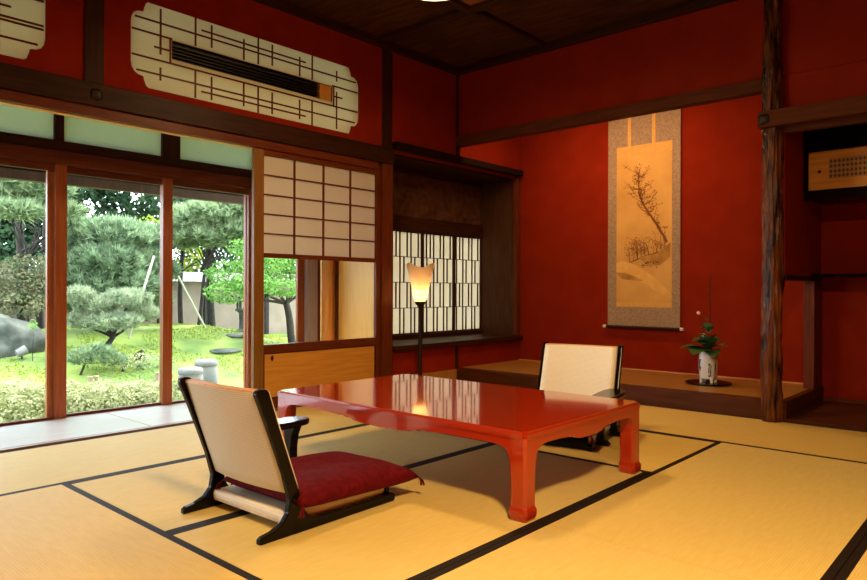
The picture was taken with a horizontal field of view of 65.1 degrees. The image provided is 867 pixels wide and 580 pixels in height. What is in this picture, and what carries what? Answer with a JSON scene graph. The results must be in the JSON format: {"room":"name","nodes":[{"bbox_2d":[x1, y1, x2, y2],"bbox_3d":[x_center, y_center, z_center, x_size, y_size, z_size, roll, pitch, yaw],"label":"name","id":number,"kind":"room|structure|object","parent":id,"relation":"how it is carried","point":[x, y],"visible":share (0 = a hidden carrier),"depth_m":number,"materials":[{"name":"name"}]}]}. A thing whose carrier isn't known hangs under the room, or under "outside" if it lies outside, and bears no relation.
{"room":"traditional dwelling","nodes":[
{"label":"traditional dwelling","id":0,"kind":"room"},
{"bbox_2d":[0,403,191,447],"bbox_3d":[-2.646,0.955,4.190,0.915,0.108,6.120,0,0,42],"label":"floor","id":1,"kind":"structure","parent":0,"point":[43,431],"depth_m":4.55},
{"bbox_2d":[0,402,185,426],"bbox_3d":[-3.107,0.953,4.281,0.135,0.109,5.640,0,0,42],"label":"trim","id":2,"kind":"structure","parent":1,"relation":"on","point":[183,402],"depth_m":4.99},
{"bbox_2d":[0,157,66,425],"bbox_3d":[-2.936,0.009,4.413,0.032,1.778,1.022,0,0,42],"label":"door","id":3,"kind":"structure","parent":2,"relation":"on","point":[60,171],"depth_m":4.74,"materials":[{"name":"orange wood"}]},
{"bbox_2d":[45,167,161,416],"bbox_3d":[-2.398,0.010,5.066,0.032,1.778,0.903,0,0,42],"label":"door","id":4,"kind":"structure","parent":2,"relation":"on","point":[70,170],"depth_m":4.74,"materials":[{"name":"orange wood"}]},
{"bbox_2d":[161,178,251,404],"bbox_3d":[-1.844,0.012,5.632,0.032,1.778,0.845,0,0,42],"label":"door","id":5,"kind":"structure","parent":2,"relation":"on","point":[167,184],"depth_m":5.35,"materials":[{"name":"orange wood"}]},
{"bbox_2d":[243,195,304,387],"bbox_3d":[-1.434,0.013,6.144,0.032,1.778,0.635,0,0,42],"label":"door","id":6,"kind":"structure","parent":2,"relation":"on","point":[300,263],"depth_m":6.31,"materials":[{"name":"orange wood"}]},
{"bbox_2d":[304,260,317,341],"bbox_3d":[-1.180,-0.197,6.427,0.110,2.420,0.125,0,0,42],"label":"trim","id":7,"kind":"structure","parent":1,"relation":"on","point":[311,266],"depth_m":6.37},
{"bbox_2d":[321,260,333,340],"bbox_3d":[-1.006,-0.251,6.449,0.120,2.312,0.120,0,0,42],"label":"trim","id":8,"kind":"structure","parent":1,"relation":"on","point":[327,267],"depth_m":6.40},
{"bbox_2d":[0,165,243,195],"bbox_3d":[-3.618,-1.225,4.649,1.200,0.500,6.500,0,0,42],"label":"roof eave","id":9,"kind":"object","parent":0,"point":[0,165],"depth_m":6.27,"materials":[{"name":"brown wood"}]},
{"bbox_2d":[0,167,243,204],"bbox_3d":[-4.014,-0.956,5.003,0.080,0.080,6.500,0,0,42],"label":"trim","id":10,"kind":"structure","parent":9,"relation":"attached to","point":[5,173],"depth_m":6.22,"materials":[{"name":"brown wood"}]},
{"bbox_2d":[0,0,519,178],"bbox_3d":[-1.694,-1.693,4.533,0.080,0.930,7.890,0,0,42],"label":"wall","id":11,"kind":"structure","parent":0,"point":[423,95],"depth_m":5.29,"materials":[{"name":"red paint"}]},
{"bbox_2d":[0,0,44,58],"bbox_3d":[-2.864,-1.568,3.184,0.008,0.570,1.930,0,0,42],"label":"transom window","id":12,"kind":"structure","parent":11,"relation":"in","point":[22,22],"depth_m":3.80,"materials":[{"name":"paper"}]},
{"bbox_2d":[84,0,103,84],"bbox_3d":[-2.061,-1.689,4.099,0.072,0.900,0.115,0,0,42],"label":"trim","id":13,"kind":"structure","parent":11,"relation":"attached to","point":[93,9],"depth_m":4.07,"materials":[{"name":"brown wood"}]},
{"bbox_2d":[0,62,393,164],"bbox_3d":[-2.354,-1.171,3.779,0.125,0.138,5.890,0,0,42],"label":"wooden beam","id":14,"kind":"structure","parent":11,"relation":"attached to","point":[12,77],"depth_m":4.44,"materials":[{"name":"brown wood"}]},
{"bbox_2d":[131,2,357,132],"bbox_3d":[-1.267,-1.564,4.969,0.008,0.570,1.930,0,0,42],"label":"transom window","id":15,"kind":"structure","parent":11,"relation":"in","point":[153,29],"depth_m":4.81,"materials":[{"name":"paper"}]},
{"bbox_2d":[172,40,331,101],"bbox_3d":[-1.326,-1.570,5.018,0.143,0.165,1.375,0,0,42],"label":"lattice","id":16,"kind":"object","parent":15,"relation":"attached to","point":[181,52],"visible":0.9,"depth_m":4.93,"materials":[{"name":"black"}]},
{"bbox_2d":[253,0,459,75],"bbox_3d":[-2.034,-2.127,4.099,0.110,0.065,6.790,0,0,42],"label":"trim","id":17,"kind":"structure","parent":11,"relation":"attached to","point":[282,5],"depth_m":5.58,"materials":[{"name":"brown wood"}]},
{"bbox_2d":[382,48,392,147],"bbox_3d":[-0.424,-1.685,5.929,0.072,0.900,0.115,0,0,42],"label":"trim","id":18,"kind":"structure","parent":11,"relation":"attached to","point":[387,55],"depth_m":5.90,"materials":[{"name":"brown wood"}]},
{"bbox_2d":[378,9,465,41],"bbox_3d":[-0.099,-2.136,5.481,0.930,0.035,0.070,0,0,42],"label":"trim","id":19,"kind":"structure","parent":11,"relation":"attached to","point":[455,13],"depth_m":5.46,"materials":[{"name":"brown wood"}]},
{"bbox_2d":[392,141,522,176],"bbox_3d":[0.258,-1.263,6.690,0.195,0.060,1.930,0,0,42],"label":"trim","id":20,"kind":"structure","parent":11,"relation":"attached to","point":[399,146],"depth_m":6.49,"materials":[{"name":"black wood"}]},
{"bbox_2d":[513,177,520,335],"bbox_3d":[0.909,-0.368,7.410,0.052,1.725,0.075,0,0,42],"label":"trim","id":21,"kind":"structure","parent":11,"relation":"attached to","point":[516,181],"depth_m":7.38,"materials":[{"name":"red wood"}]},
{"bbox_2d":[334,261,373,339],"bbox_3d":[-0.734,-0.196,6.280,0.969,2.420,0.007,0,0,42],"label":"board","id":22,"kind":"object","parent":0,"point":[356,279],"visible":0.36,"depth_m":6.26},
{"bbox_2d":[335,261,338,339],"bbox_3d":[-0.915,-0.251,6.426,0.035,2.311,0.017,0,0,42],"label":"trim","id":23,"kind":"structure","parent":22,"relation":"attached to","point":[336,262],"depth_m":6.42,"materials":[{"name":"red wood"}]},
{"bbox_2d":[392,263,392,374],"bbox_3d":[-0.557,-0.170,6.141,0.520,2.130,0.020,0,0,42],"label":"wall","id":24,"kind":"structure","parent":0,"point":[392,263],"depth_m":5.97,"materials":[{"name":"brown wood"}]},
{"bbox_2d":[0,405,297,451],"bbox_3d":[-2.402,0.945,3.734,0.055,0.130,5.765,0,0,42],"label":"trim","id":25,"kind":"structure","parent":24,"relation":"attached to","point":[186,421],"depth_m":4.10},
{"bbox_2d":[251,147,380,407],"bbox_3d":[-0.893,-0.077,5.404,0.032,1.918,1.264,0,0,42],"label":"screen","id":26,"kind":"object","parent":25,"relation":"on","point":[307,208],"visible":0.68,"depth_m":5.32,"materials":[{"name":"beige wood"}]},
{"bbox_2d":[377,163,392,376],"bbox_3d":[-0.439,-0.101,5.931,0.105,1.992,0.125,0,0,42],"label":"trim","id":27,"kind":"structure","parent":24,"relation":"attached to","point":[386,198],"depth_m":5.88,"materials":[{"name":"red wood"}]},
{"bbox_2d":[393,230,422,335],"bbox_3d":[-0.286,-0.072,6.805,0.030,1.039,0.500,0,0,42],"label":"window","id":28,"kind":"structure","parent":24,"relation":"in","point":[407,245],"depth_m":6.81,"materials":[{"name":"paper"}]},
{"bbox_2d":[393,330,482,339],"bbox_3d":[-0.094,0.469,7.013,0.070,0.043,1.900,0,0,42],"label":"trim","id":29,"kind":"structure","parent":24,"relation":"attached to","point":[454,333],"depth_m":7.12,"materials":[{"name":"brown wood"}]},
{"bbox_2d":[423,233,454,333],"bbox_3d":[0.048,-0.071,7.179,0.030,1.039,0.504,0,0,42],"label":"window","id":30,"kind":"structure","parent":24,"relation":"in","point":[439,249],"depth_m":7.20,"materials":[{"name":"paper"}]},
{"bbox_2d":[392,333,522,350],"bbox_3d":[0.100,0.514,6.840,0.590,0.045,1.950,0,0,42],"label":"trim","id":31,"kind":"structure","parent":24,"relation":"attached to","point":[444,341],"depth_m":6.71,"materials":[{"name":"brown wood"}]},
{"bbox_2d":[393,154,510,183],"bbox_3d":[0.074,-1.233,6.901,0.440,0.060,1.950,0,0,42],"label":"ceiling","id":32,"kind":"structure","parent":0,"point":[400,161],"depth_m":6.84,"materials":[{"name":"brown wood"}]},
{"bbox_2d":[392,340,519,374],"bbox_3d":[0.253,0.652,6.719,0.080,0.250,1.975,0,0,42],"label":"wall","id":33,"kind":"structure","parent":0,"point":[440,358],"depth_m":6.58,"materials":[{"name":"red paint"}]},
{"bbox_2d":[285,0,693,66],"bbox_3d":[0.078,-2.171,2.230,5.830,0.040,6.820,0,0,42],"label":"ceiling","id":34,"kind":"structure","parent":0,"point":[465,39],"depth_m":5.41,"materials":[{"name":"wood"}]},
{"bbox_2d":[480,179,512,334],"bbox_3d":[0.734,-0.369,7.583,0.520,1.725,0.050,0,0,42],"label":"wall","id":35,"kind":"structure","parent":0,"point":[496,204],"depth_m":7.56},
{"bbox_2d":[393,218,482,237],"bbox_3d":[-0.094,-0.647,7.016,0.060,0.113,1.900,0,0,42],"label":"trim","id":36,"kind":"structure","parent":35,"relation":"attached to","point":[398,224],"depth_m":7.11,"materials":[{"name":"brown wood"}]},
{"bbox_2d":[393,167,482,227],"bbox_3d":[-0.093,-0.954,7.016,0.060,0.500,1.900,0,0,42],"label":"wall panel","id":37,"kind":"object","parent":36,"relation":"on","point":[417,196],"visible":0.76,"depth_m":7.12,"materials":[{"name":"brown wood"}]},
{"bbox_2d":[454,236,481,330],"bbox_3d":[0.377,-0.070,7.546,0.030,1.039,0.481,0,0,42],"label":"window","id":38,"kind":"structure","parent":35,"relation":"in","point":[468,250],"depth_m":7.56,"materials":[{"name":"paper"}]},
{"bbox_2d":[465,360,806,398],"bbox_3d":[1.686,0.862,6.087,2.900,0.192,1.005,0,0,42],"label":"floor","id":39,"kind":"structure","parent":0,"point":[742,387],"depth_m":5.75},
{"bbox_2d":[685,379,731,385],"bbox_3d":[2.250,0.760,5.559,0.360,0.014,0.360,0,0,42],"label":"round tray","id":40,"kind":"object","parent":39,"relation":"on","point":[691,381],"visible":0.91,"depth_m":5.51,"materials":[{"name":"black paint"}]},
{"bbox_2d":[698,349,717,382],"bbox_3d":[2.251,0.621,5.559,0.136,0.270,0.136,0,0,42],"label":"vase","id":41,"kind":"object","parent":40,"relation":"on","point":[708,365],"visible":0.9,"depth_m":5.51,"materials":[{"name":"beige ceramic"}]},
{"bbox_2d":[681,277,727,356],"bbox_3d":[2.205,0.205,5.529,0.309,0.682,0.328,0,0,-14],"label":"flower arrangement","id":42,"kind":"object","parent":41,"relation":"in","point":[707,342],"visible":0.95,"depth_m":5.53,"materials":[{"name":"green plant"}]},
{"bbox_2d":[459,0,866,135],"bbox_3d":[2.381,-1.685,4.731,5.730,0.920,0.040,0,0,42],"label":"wall","id":43,"kind":"structure","parent":0,"point":[721,45],"depth_m":5.16,"materials":[{"name":"red paint"}]},
{"bbox_2d":[478,10,545,46],"bbox_3d":[0.631,-2.133,5.533,0.050,0.035,0.980,0,0,42],"label":"trim","id":44,"kind":"structure","parent":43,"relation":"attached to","point":[485,15],"depth_m":5.51,"materials":[{"name":"brown wood"}]},
{"bbox_2d":[458,0,737,74],"bbox_3d":[2.381,-2.112,4.692,5.680,0.065,0.100,0,0,42],"label":"trim","id":45,"kind":"structure","parent":43,"relation":"attached to","point":[696,5],"depth_m":5.56,"materials":[{"name":"brown wood"}]},
{"bbox_2d":[455,78,761,147],"bbox_3d":[1.292,-1.440,5.697,2.820,0.092,0.090,0,0,42],"label":"wooden beam","id":46,"kind":"structure","parent":43,"relation":"attached to","point":[749,88],"depth_m":5.45,"materials":[{"name":"brown wood"}]},
{"bbox_2d":[519,94,866,400],"bbox_3d":[3.084,-0.568,5.582,5.810,3.150,0.100,0,0,42],"label":"wall","id":47,"kind":"structure","parent":0,"point":[564,291],"depth_m":6.12,"materials":[{"name":"red paint"}]},
{"bbox_2d":[603,109,683,330],"bbox_3d":[1.987,-0.722,6.454,0.800,2.193,0.038,0,0,42],"label":"scroll","id":48,"kind":"object","parent":47,"relation":"hanging from","point":[644,152],"visible":0.96,"depth_m":6.45,"materials":[{"name":"paper"}]},
{"bbox_2d":[616,150,671,302],"bbox_3d":[1.999,-0.587,6.458,0.553,1.410,0.003,0,0,42],"label":"painting","id":49,"kind":"object","parent":48,"relation":"on","point":[643,178],"depth_m":6.45,"materials":[{"name":"brown"}]},
{"bbox_2d":[783,386,823,416],"bbox_3d":[2.785,0.838,5.104,0.050,0.137,1.005,0,0,42],"label":"trim","id":50,"kind":"structure","parent":47,"relation":"attached to","point":[798,402],"depth_m":5.04,"materials":[{"name":"brown wood"}]},
{"bbox_2d":[803,281,822,388],"bbox_3d":[3.017,0.351,5.394,0.075,0.838,0.265,0,0,42],"label":"trim","id":51,"kind":"structure","parent":47,"relation":"attached to","point":[812,375],"depth_m":5.31,"materials":[{"name":"red wood"}]},
{"bbox_2d":[804,123,866,204],"bbox_3d":[3.524,-0.923,4.733,1.565,0.525,0.570,0,0,42],"label":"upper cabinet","id":52,"kind":"object","parent":47,"relation":"attached to","point":[835,158],"visible":0.98,"depth_m":4.92,"materials":[{"name":"black paint"}]},
{"bbox_2d":[782,76,821,276],"bbox_3d":[2.765,-0.973,5.107,0.055,1.740,1.035,0,0,42],"label":"wall","id":53,"kind":"structure","parent":0,"point":[802,219],"depth_m":4.95,"materials":[{"name":"red paint"}]},
{"bbox_2d":[786,401,866,431],"bbox_3d":[3.816,0.931,4.134,2.780,0.080,1.075,0,0,42],"label":"floor","id":54,"kind":"structure","parent":0,"point":[850,416],"depth_m":4.76,"materials":[{"name":"brown wood"}]},
{"bbox_3d":[0.427,1.008,2.634,5.830,0.105,7.900,0,0,42],"label":"floor","id":55,"kind":"structure","parent":0,"visible":0},
{"bbox_2d":[0,426,204,495],"bbox_3d":[-2.025,0.918,3.440,0.897,0.056,1.907,0,0,42],"label":"mat","id":56,"kind":"object","parent":55,"relation":"on","point":[33,468],"visible":0.56,"depth_m":3.63,"materials":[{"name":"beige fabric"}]},
{"bbox_2d":[0,483,261,579],"bbox_3d":[-1.294,0.922,2.145,1.912,0.056,0.952,0,0,42],"label":"mat","id":57,"kind":"object","parent":55,"relation":"on","point":[63,531],"visible":1,"depth_m":2.38,"materials":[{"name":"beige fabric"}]},
{"bbox_2d":[173,406,364,437],"bbox_3d":[-0.731,0.922,4.886,0.897,0.056,1.967,0,0,42],"label":"mat","id":58,"kind":"object","parent":55,"relation":"on","point":[320,421],"visible":0.17,"depth_m":4.55,"materials":[{"name":"beige wicker"}]},
{"bbox_2d":[69,424,492,532],"bbox_3d":[-0.670,0.923,3.559,0.957,0.056,1.982,0,0,42],"label":"mat","id":59,"kind":"object","parent":55,"relation":"on","point":[155,495],"visible":0.31,"depth_m":3.29,"materials":[{"name":"beige wicker"}]},
{"bbox_2d":[231,416,308,484],"bbox_3d":[-0.771,0.755,3.123,0.140,0.282,0.470,0,0,40],"label":"armrest","id":60,"kind":"object","parent":59,"relation":"on","point":[291,426],"visible":0.28,"depth_m":3.21,"materials":[{"name":"black paint"}]},
{"bbox_2d":[278,374,640,522],"bbox_3d":[0.086,0.723,3.527,1.632,0.350,1.019,0,0,42],"label":"table","id":61,"kind":"object","parent":59,"relation":"on","point":[520,420],"visible":0.89,"depth_m":3.21,"materials":[{"name":"red paint"}]},
{"bbox_2d":[170,443,647,579],"bbox_3d":[0.043,0.926,2.921,0.952,0.056,1.982,0,0,42],"label":"mat","id":62,"kind":"object","parent":55,"relation":"on","point":[461,510],"visible":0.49,"depth_m":2.57,"materials":[{"name":"beige wicker"}]},
{"bbox_2d":[177,377,394,545],"bbox_3d":[-0.594,0.623,2.801,0.542,0.548,0.703,0,0,40],"label":"chair","id":63,"kind":"object","parent":62,"relation":"on","point":[238,429],"visible":0.88,"depth_m":2.57,"materials":[{"name":"fabric"}]},
{"bbox_2d":[215,451,424,518],"bbox_3d":[-0.466,0.784,2.864,0.560,0.121,0.681,0,0,40],"label":"floor cushion","id":64,"kind":"object","parent":63,"relation":"on","point":[324,477],"visible":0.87,"depth_m":2.75,"materials":[{"name":"fabric"}]},
{"bbox_2d":[441,430,715,472],"bbox_3d":[0.661,0.927,4.331,1.912,0.056,0.937,0,0,42],"label":"mat","id":65,"kind":"object","parent":55,"relation":"on","point":[656,450],"visible":0.14,"depth_m":3.81,"materials":[{"name":"beige wicker"}]},
{"bbox_2d":[537,342,623,450],"bbox_3d":[0.825,0.627,4.218,0.542,0.548,0.703,0,0,30],"label":"chair","id":66,"kind":"object","parent":65,"relation":"on","point":[581,369],"visible":0.57,"depth_m":4.41,"materials":[{"name":"fabric"}]},
{"bbox_2d":[592,388,625,446],"bbox_3d":[1.046,0.760,4.067,0.140,0.282,0.470,0,0,30],"label":"armrest","id":67,"kind":"object","parent":65,"relation":"on","point":[609,393],"visible":0.52,"depth_m":4.03,"materials":[{"name":"black paint"}]},
{"bbox_2d":[420,523,746,579],"bbox_3d":[0.134,0.927,1.589,0.952,0.056,1.907,0,0,42],"label":"mat","id":68,"kind":"object","parent":55,"relation":"on","point":[541,551],"visible":1,"depth_m":2.23,"materials":[{"name":"beige wicker"}]},
{"bbox_2d":[457,367,788,421],"bbox_3d":[1.346,0.860,5.670,2.950,0.194,0.070,0,0,42],"label":"trim","id":69,"kind":"structure","parent":55,"relation":"on","point":[736,405],"depth_m":5.21,"materials":[{"name":"brown wood"}]},
{"bbox_2d":[542,442,866,579],"bbox_3d":[1.407,0.930,3.013,0.952,0.056,1.907,0,0,42],"label":"mat","id":70,"kind":"object","parent":55,"relation":"on","point":[745,512],"visible":0.78,"depth_m":2.73,"materials":[{"name":"beige wicker"}]},
{"bbox_2d":[639,404,866,463],"bbox_3d":[2.042,0.932,4.363,1.907,0.056,0.947,0,0,42],"label":"mat","id":71,"kind":"object","parent":55,"relation":"on","point":[805,439],"visible":0.52,"depth_m":4.31,"materials":[{"name":"beige wicker"}]},
{"bbox_2d":[760,0,784,422],"bbox_3d":[2.344,-0.587,4.693,0.151,2.985,0.147,0,0,-25],"label":"pillar","id":72,"kind":"structure","parent":71,"relation":"on","point":[772,213],"depth_m":4.65,"materials":[{"name":"brown wood"}]},
{"bbox_2d":[834,534,866,579],"bbox_3d":[1.800,0.932,2.023,0.947,0.056,2.857,0,0,42],"label":"mat","id":73,"kind":"object","parent":55,"relation":"on","point":[855,568],"visible":1,"depth_m":2.22,"materials":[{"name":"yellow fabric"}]},
{"bbox_3d":[0.619,0.926,5.637,1.907,0.056,0.947,0,0,42],"label":"mat","id":74,"kind":"object","parent":55,"relation":"on","visible":0},
{"bbox_2d":[406,263,434,375],"bbox_3d":[-0.115,0.332,5.872,0.270,1.130,0.270,0,0,-14],"label":"floor lamp","id":75,"kind":"object","parent":74,"relation":"on","point":[420,277],"visible":0.8,"depth_m":5.81,"materials":[{"name":"paper"}]},
{"bbox_3d":[-2.234,-0.572,-0.348,5.830,3.250,0.100,0,0,42],"label":"wall","id":76,"kind":"structure","parent":0,"visible":0},
{"bbox_2d":[0,101,252,148],"bbox_3d":[-2.833,-1.040,3.275,0.055,0.007,4.500,0,0,42],"label":"trim","id":77,"kind":"structure","parent":76,"relation":"attached to","point":[1,102],"depth_m":4.22,"materials":[{"name":"orange wood"}]},
{"bbox_2d":[0,88,377,169],"bbox_3d":[-2.411,-1.071,3.716,0.085,0.062,5.720,0,0,42],"label":"trim","id":78,"kind":"structure","parent":76,"relation":"attached to","point":[9,96],"depth_m":4.40,"materials":[{"name":"red wood"}]},
{"bbox_3d":[2.642,-0.556,0.656,0.100,3.250,8.100,0,0,42],"label":"wall","id":79,"kind":"structure","parent":0,"visible":0},
{"bbox_2d":[758,95,866,129],"bbox_3d":[3.379,-1.166,3.753,2.935,0.110,0.165,0,0,42],"label":"trim","id":80,"kind":"structure","parent":79,"relation":"attached to","point":[856,106],"depth_m":4.43,"materials":[{"name":"brown wood"}]},
{"bbox_2d":[783,115,866,133],"bbox_3d":[3.461,-1.100,3.743,2.800,0.050,0.060,0,0,42],"label":"trim","id":81,"kind":"structure","parent":79,"relation":"attached to","point":[861,119],"depth_m":4.49,"materials":[{"name":"brown wood"}]},
{"bbox_3d":[-4.691,-0.207,1.850,0.940,2.420,0.100,0,0,42],"label":"wall","id":82,"kind":"structure","parent":0,"visible":0},
{"bbox_2d":[0,104,52,138],"bbox_3d":[-2.945,-1.163,4.439,0.007,0.238,0.845,0,0,42],"label":"window","id":83,"kind":"structure","parent":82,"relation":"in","point":[16,120],"depth_m":4.63,"materials":[{"name":"green glass"}]},
{"bbox_2d":[64,116,160,155],"bbox_3d":[-2.384,-1.162,5.067,0.007,0.238,0.720,0,0,42],"label":"window","id":84,"kind":"structure","parent":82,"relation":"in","point":[76,130],"depth_m":5.05,"materials":[{"name":"green glass"}]},
{"bbox_2d":[53,114,179,158],"bbox_3d":[-2.709,-1.163,4.702,0.065,0.238,3.510,0,0,42],"label":"trim","id":85,"kind":"structure","parent":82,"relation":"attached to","point":[170,144],"depth_m":5.33,"materials":[{"name":"brown wood"}]},
{"bbox_2d":[0,142,251,188],"bbox_3d":[-3.088,-0.925,4.268,0.110,0.095,5.640,0,0,42],"label":"trim","id":86,"kind":"structure","parent":82,"relation":"attached to","point":[7,150],"depth_m":5.02,"materials":[{"name":"red wood"}]},
{"bbox_2d":[0,131,251,177],"bbox_3d":[-3.088,-1.009,4.268,0.100,0.072,5.640,0,0,42],"label":"trim","id":87,"kind":"structure","parent":82,"relation":"attached to","point":[5,137],"depth_m":5.03,"materials":[{"name":"brown wood"}]},
{"bbox_2d":[180,137,251,169],"bbox_3d":[-1.817,-1.160,5.701,0.007,0.238,0.690,0,0,42],"label":"window","id":88,"kind":"structure","parent":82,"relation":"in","point":[190,149],"depth_m":5.68,"materials":[{"name":"green glass"}]},
{"label":"outside","id":89,"kind":"structure","parent":0,"visible":0},
{"bbox_2d":[0,325,295,415],"bbox_3d":[-4.928,0.994,21.851,26.000,0.755,34.000,0,0,42],"label":"ground","id":90,"kind":"structure","parent":89,"point":[193,345],"depth_m":10.14,"materials":[{"name":"plant"}]},
{"bbox_2d":[0,377,44,422],"bbox_3d":[-3.886,1.110,6.125,1.003,0.601,0.799,0,0,42],"label":"shrub","id":91,"kind":"object","parent":90,"relation":"on","point":[15,386],"visible":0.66,"depth_m":6.07,"materials":[{"name":"green plant"}]},
{"bbox_2d":[0,314,44,357],"bbox_3d":[-5.926,0.757,9.247,1.026,0.910,1.202,0,0,42],"label":"boulder","id":92,"kind":"object","parent":90,"relation":"on","point":[14,333],"visible":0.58,"depth_m":9.10,"materials":[{"name":"grey stone"}]},
{"bbox_2d":[0,253,45,319],"bbox_3d":[-6.052,0.088,9.905,1.185,1.281,1.280,0,0,-19],"label":"shrub","id":93,"kind":"object","parent":90,"relation":"on","point":[11,298],"visible":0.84,"depth_m":9.85,"materials":[{"name":"green plant"}]},
{"bbox_2d":[14,218,45,320],"bbox_3d":[-6.568,-0.611,11.151,0.917,2.662,0.544,0,0,-1],"label":"trunk","id":94,"kind":"object","parent":90,"relation":"on","point":[19,225],"visible":0.16,"depth_m":11.15,"materials":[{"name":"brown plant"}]},
{"bbox_2d":[23,215,45,328],"bbox_3d":[-6.587,-0.611,11.517,0.709,2.661,1.011,0,0,23],"label":"trunk","id":95,"kind":"object","parent":90,"relation":"on","point":[40,320],"visible":0.16,"depth_m":11.54,"materials":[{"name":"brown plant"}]},
{"bbox_2d":[0,198,71,267],"bbox_3d":[-8.515,-0.964,14.121,1.533,3.328,1.720,0,0,42],"label":"conifer tree","id":96,"kind":"object","parent":90,"relation":"on","point":[8,232],"visible":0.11,"depth_m":13.82,"materials":[{"name":"green plant"}]},
{"bbox_2d":[0,179,90,319],"bbox_3d":[-6.143,-0.621,10.166,1.490,2.670,1.794,0,0,7],"label":"pine tree","id":97,"kind":"object","parent":90,"relation":"on","point":[23,201],"visible":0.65,"depth_m":9.84,"materials":[{"name":"green plant"}]},
{"bbox_2d":[0,187,94,259],"bbox_3d":[-8.675,-1.185,14.441,1.487,3.786,2.883,0,0,38],"label":"conifer tree","id":98,"kind":"object","parent":90,"relation":"on","point":[82,194],"visible":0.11,"depth_m":14.38,"materials":[{"name":"green plant"}]},
{"bbox_2d":[11,378,90,420],"bbox_3d":[-3.709,1.132,6.563,0.987,0.518,0.818,0,0,36],"label":"shrub","id":99,"kind":"object","parent":90,"relation":"on","point":[73,383],"visible":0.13,"depth_m":6.43,"materials":[{"name":"green plant"}]},
{"bbox_2d":[66,379,128,412],"bbox_3d":[-3.418,1.155,6.750,1.015,0.516,0.770,0,0,42],"label":"shrub","id":100,"kind":"object","parent":90,"relation":"on","point":[97,389],"visible":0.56,"depth_m":6.60,"materials":[{"name":"green plant"}]},
{"bbox_2d":[67,340,130,374],"bbox_3d":[-4.377,0.882,8.841,0.529,0.492,0.863,0,0,42],"label":"juniper shrub","id":101,"kind":"object","parent":90,"relation":"on","point":[84,352],"visible":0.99,"depth_m":8.74,"materials":[{"name":"green plant"}]},
{"bbox_2d":[40,212,183,312],"bbox_3d":[-5.284,-0.323,11.406,1.873,2.067,2.405,0,0,44],"label":"pine tree","id":102,"kind":"object","parent":90,"relation":"on","point":[103,253],"visible":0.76,"depth_m":10.84,"materials":[{"name":"green plant"}]},
{"bbox_2d":[67,283,159,355],"bbox_3d":[-4.457,0.438,9.559,1.005,1.090,1.468,0,0,42],"label":"pine tree","id":103,"kind":"object","parent":90,"relation":"on","point":[93,315],"visible":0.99,"depth_m":9.39,"materials":[{"name":"green plant"}]},
{"bbox_2d":[78,188,157,223],"bbox_3d":[-7.824,-1.570,16.289,2.476,4.783,2.495,0,0,-5],"label":"conifer tree","id":104,"kind":"object","parent":90,"relation":"on","point":[107,199],"visible":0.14,"depth_m":15.87,"materials":[{"name":"green plant"}]},
{"bbox_2d":[92,378,157,408],"bbox_3d":[-3.246,1.183,7.146,0.751,0.459,1.092,0,0,-13],"label":"shrub","id":105,"kind":"object","parent":90,"relation":"on","point":[131,386],"visible":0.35,"depth_m":7.04,"materials":[{"name":"green plant"}]},
{"bbox_2d":[0,323,287,407],"bbox_3d":[-3.759,0.993,10.067,6.161,0.802,9.046,0,0,42],"label":"tufts","id":106,"kind":"object","parent":90,"relation":"on","point":[271,337],"visible":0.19,"depth_m":10.38,"materials":[{"name":"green plant"}]},
{"bbox_2d":[0,268,295,333],"bbox_3d":[-2.819,0.557,16.610,0.650,1.850,27.000,0,0,42],"label":"wall","id":107,"kind":"structure","parent":90,"relation":"on","point":[226,316],"depth_m":14.46,"materials":[{"name":"grey concrete"}]},
{"bbox_2d":[130,379,183,404],"bbox_3d":[-2.962,1.200,7.328,1.012,0.431,0.673,0,0,42],"label":"shrub","id":108,"kind":"object","parent":90,"relation":"on","point":[155,387],"visible":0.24,"depth_m":7.12,"materials":[{"name":"green plant"}]},
{"bbox_2d":[139,214,202,271],"bbox_3d":[-5.690,-0.380,14.848,0.800,2.474,1.589,0,0,42],"label":"broadleaf tree","id":109,"kind":"object","parent":90,"relation":"on","point":[189,269],"visible":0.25,"depth_m":14.96,"materials":[{"name":"green plant"}]},
{"bbox_2d":[155,198,205,323],"bbox_3d":[-4.843,-0.604,12.815,1.068,2.659,0.643,0,0,1],"label":"trunk","id":110,"kind":"object","parent":90,"relation":"on","point":[179,300],"visible":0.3,"depth_m":12.89,"materials":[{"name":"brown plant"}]},
{"bbox_2d":[177,367,202,396],"bbox_3d":[-2.686,1.105,7.501,0.276,0.488,0.276,0,0,42],"label":"stool","id":111,"kind":"object","parent":90,"relation":"on","point":[192,372],"visible":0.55,"depth_m":7.41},
{"bbox_2d":[158,199,243,324],"bbox_3d":[-3.954,-0.734,12.727,2.328,2.847,1.681,0,0,-25],"label":"pine tree","id":112,"kind":"object","parent":90,"relation":"on","point":[204,224],"visible":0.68,"depth_m":12.19,"materials":[{"name":"green plant"}]},
{"bbox_2d":[194,359,217,383],"bbox_3d":[-2.762,1.110,8.241,0.279,0.525,0.279,0,0,42],"label":"stool","id":113,"kind":"object","parent":90,"relation":"on","point":[209,366],"visible":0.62,"depth_m":8.14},
{"bbox_2d":[205,247,215,326],"bbox_3d":[-4.211,-0.541,13.123,0.600,2.660,0.751,0,0,0],"label":"trunk","id":114,"kind":"object","parent":90,"relation":"on","point":[210,305],"visible":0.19,"depth_m":13.16,"materials":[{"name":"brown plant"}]},
{"bbox_2d":[141,195,280,272],"bbox_3d":[-5.178,-0.849,17.088,1.805,3.770,4.132,0,0,42],"label":"conifer tree","id":115,"kind":"object","parent":90,"relation":"on","point":[154,207],"visible":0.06,"depth_m":16.25,"materials":[{"name":"green plant"}]},
{"bbox_2d":[202,238,295,342],"bbox_3d":[-2.731,0.061,11.925,1.506,2.010,2.990,0,0,42],"label":"maple tree","id":116,"kind":"object","parent":90,"relation":"on","point":[235,285],"visible":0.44,"depth_m":11.42,"materials":[{"name":"green plant"}]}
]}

